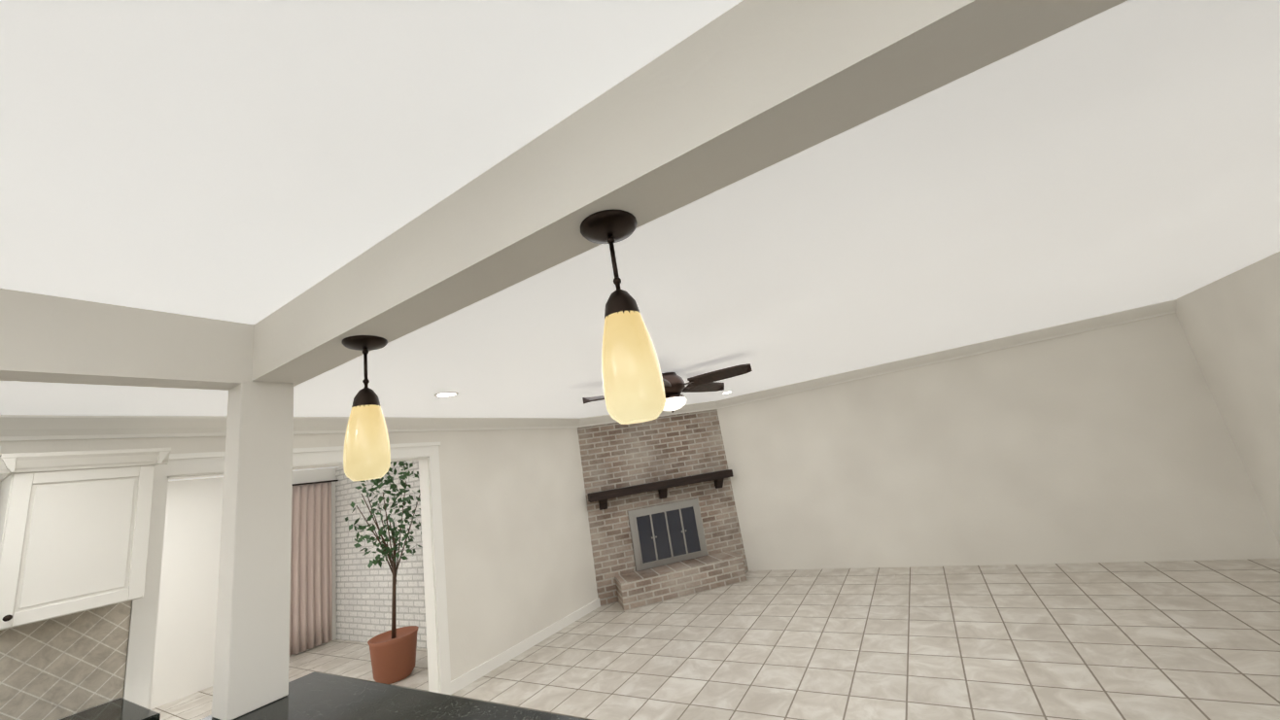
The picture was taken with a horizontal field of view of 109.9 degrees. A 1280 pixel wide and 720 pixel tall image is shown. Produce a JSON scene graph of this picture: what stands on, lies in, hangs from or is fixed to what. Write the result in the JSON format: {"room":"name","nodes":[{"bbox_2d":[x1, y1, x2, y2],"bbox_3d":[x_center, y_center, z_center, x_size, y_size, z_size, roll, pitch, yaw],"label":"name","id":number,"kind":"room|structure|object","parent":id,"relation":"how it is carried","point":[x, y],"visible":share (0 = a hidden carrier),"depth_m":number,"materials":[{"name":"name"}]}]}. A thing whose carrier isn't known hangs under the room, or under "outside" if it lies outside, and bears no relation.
{"room":"kitchen","nodes":[
{"label":"kitchen","id":0,"kind":"room"},
{"bbox_2d":[150,467,333,709],"bbox_3d":[-6.081,2.457,4.041,0.120,2.380,6.600,-16,-15,29],"label":"wall","id":1,"kind":"structure","parent":0,"point":[184,663],"depth_m":5.25,"materials":[{"name":"white paint"}]},
{"bbox_2d":[289,480,338,657],"bbox_3d":[-4.576,2.813,6.241,0.064,2.171,1.030,-16,-15,29],"label":"curtain","id":2,"kind":"object","parent":1,"relation":"hanging from","point":[311,595],"visible":0.96,"depth_m":6.24,"materials":[{"name":"beige fabric"}]},
{"bbox_2d":[168,466,338,481],"bbox_3d":[-4.463,1.086,4.853,4.300,0.120,9.940,-16,-15,29],"label":"ceiling","id":3,"kind":"structure","parent":0,"point":[223,476],"depth_m":5.61,"materials":[{"name":"paint"}]},
{"bbox_2d":[0,415,600,719],"bbox_3d":[-2.780,1.637,2.991,0.450,2.465,8.050,-16,-15,29],"label":"wall","id":4,"kind":"structure","parent":0,"point":[508,565],"depth_m":4.43,"materials":[{"name":"paint"}]},
{"bbox_2d":[0,600,131,719],"bbox_3d":[-3.826,1.412,1.025,0.008,0.515,3.575,-16,-15,29],"label":"backsplash","id":5,"kind":"structure","parent":4,"relation":"attached to","point":[57,668],"depth_m":2.35,"materials":[{"name":"tile"}]},
{"bbox_2d":[0,448,171,630],"bbox_3d":[-2.982,0.909,2.378,0.375,0.796,0.575,-16,-15,29],"label":"upper cabinet","id":6,"kind":"object","parent":4,"relation":"attached to","point":[74,531],"visible":1,"depth_m":2.28,"materials":[{"name":"paint"}]},
{"bbox_2d":[333,459,426,648],"bbox_3d":[-2.997,2.372,5.814,3.390,2.380,0.180,-16,-15,29],"label":"wall","id":7,"kind":"structure","parent":0,"point":[363,595],"depth_m":6.06,"materials":[{"name":"white brick"}]},
{"bbox_2d":[200,671,589,719],"bbox_3d":[0.711,1.132,0.291,4.630,1.150,0.389,-16,-15,29],"label":"countertop","id":8,"kind":"structure","parent":0,"point":[317,696],"depth_m":1.27,"materials":[{"name":"stone"}]},
{"bbox_2d":[211,380,293,719],"bbox_3d":[-1.342,0.609,1.573,0.122,1.064,0.160,-16,-15,29],"label":"post","id":9,"kind":"object","parent":8,"relation":"on","point":[252,660],"visible":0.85,"depth_m":1.52,"materials":[{"name":"paint"}]},
{"bbox_2d":[0,0,1127,390],"bbox_3d":[0.000,-0.667,-0.072,4.590,0.260,1.890,-16,-15,29],"label":"header beam","id":10,"kind":"structure","parent":0,"point":[739,91],"depth_m":0.90,"materials":[{"name":"paint"}]},
{"bbox_2d":[341,335,390,481],"bbox_3d":[-0.831,0.146,1.364,0.124,0.425,0.124,-16,-15,29],"label":"pendant lamp","id":11,"kind":"object","parent":10,"relation":"hanging from","point":[366,452],"visible":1,"depth_m":1.31,"materials":[{"name":"yellow glass"}]},
{"bbox_2d":[580,208,665,424],"bbox_3d":[-0.035,-0.085,0.921,0.124,0.425,0.124,-16,-15,29],"label":"pendant lamp","id":12,"kind":"object","parent":10,"relation":"hanging from","point":[633,387],"visible":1,"depth_m":0.86,"materials":[{"name":"yellow glass"}]},
{"bbox_2d":[0,0,1279,417],"bbox_3d":[0.280,-0.375,2.153,7.000,0.155,9.940,-16,-15,29],"label":"ceiling","id":13,"kind":"structure","parent":0,"point":[1124,155],"depth_m":1.26,"materials":[{"name":"paint"}]},
{"bbox_2d":[434,391,458,397],"bbox_3d":[-1.503,0.269,3.485,0.176,0.006,0.176,-16,-15,29],"label":"recessed light","id":14,"kind":"object","parent":13,"relation":"in","point":[445,394],"visible":0.98,"depth_m":3.48,"materials":[{"name":"white"}]},
{"bbox_2d":[582,363,752,413],"bbox_3d":[0.325,0.284,4.037,1.429,0.355,1.495,-16,-15,29],"label":"ceiling fan","id":15,"kind":"object","parent":13,"relation":"hanging from","point":[674,387],"visible":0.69,"depth_m":3.95,"materials":[{"name":"brown wood"}]},
{"bbox_2d":[577,401,748,611],"bbox_3d":[0.347,1.904,6.310,2.670,2.465,0.650,-6,-13,-15],"label":"brick fireplace","id":16,"kind":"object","parent":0,"point":[684,440],"depth_m":6.40,"materials":[{"name":"brown brick"}]},
{"bbox_2d":[588,469,733,510],"bbox_3d":[0.330,1.836,6.350,2.110,0.240,0.199,-6,-13,-15],"label":"mantel shelf","id":17,"kind":"object","parent":16,"relation":"attached to","point":[662,487],"visible":0.98,"depth_m":6.28,"materials":[{"name":"brown wood"}]},
{"bbox_2d":[627,498,707,571],"bbox_3d":[0.399,2.427,6.280,1.045,0.780,0.061,-6,-13,-15],"label":"fireplace insert","id":18,"kind":"object","parent":16,"relation":"in","point":[664,535],"visible":1,"depth_m":6.27,"materials":[{"name":"grey metal"}]},
{"bbox_2d":[150,558,1279,719],"bbox_3d":[-1.134,2.608,2.617,11.300,0.080,9.940,-16,-15,29],"label":"floor","id":19,"kind":"structure","parent":0,"point":[1170,640],"depth_m":3.59,"materials":[{"name":"tile"}]},
{"bbox_2d":[60,698,160,719],"bbox_3d":[-3.437,2.018,0.704,0.647,0.914,3.572,-16,-15,29],"label":"countertop","id":20,"kind":"structure","parent":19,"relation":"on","point":[121,709],"depth_m":2.27,"materials":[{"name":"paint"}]},
{"bbox_2d":[345,461,421,684],"bbox_3d":[-2.670,2.190,4.856,0.820,2.201,0.875,-16,-15,29],"label":"ficus plant","id":21,"kind":"object","parent":19,"relation":"on","point":[393,654],"visible":0.94,"depth_m":4.75,"materials":[{"name":"green plant"}]},
{"bbox_2d":[715,299,1279,570],"bbox_3d":[3.508,1.205,5.489,5.196,2.465,0.230,-16,-15,29],"label":"wall","id":22,"kind":"structure","parent":0,"point":[1106,438],"depth_m":5.11,"materials":[{"name":"paint"}]},
{"bbox_2d":[1176,251,1279,545],"bbox_3d":[3.468,0.101,0.706,0.120,2.465,8.634,-16,-15,29],"label":"wall","id":23,"kind":"structure","parent":0,"point":[1230,325],"depth_m":3.89,"materials":[{"name":"paint"}]}
]}

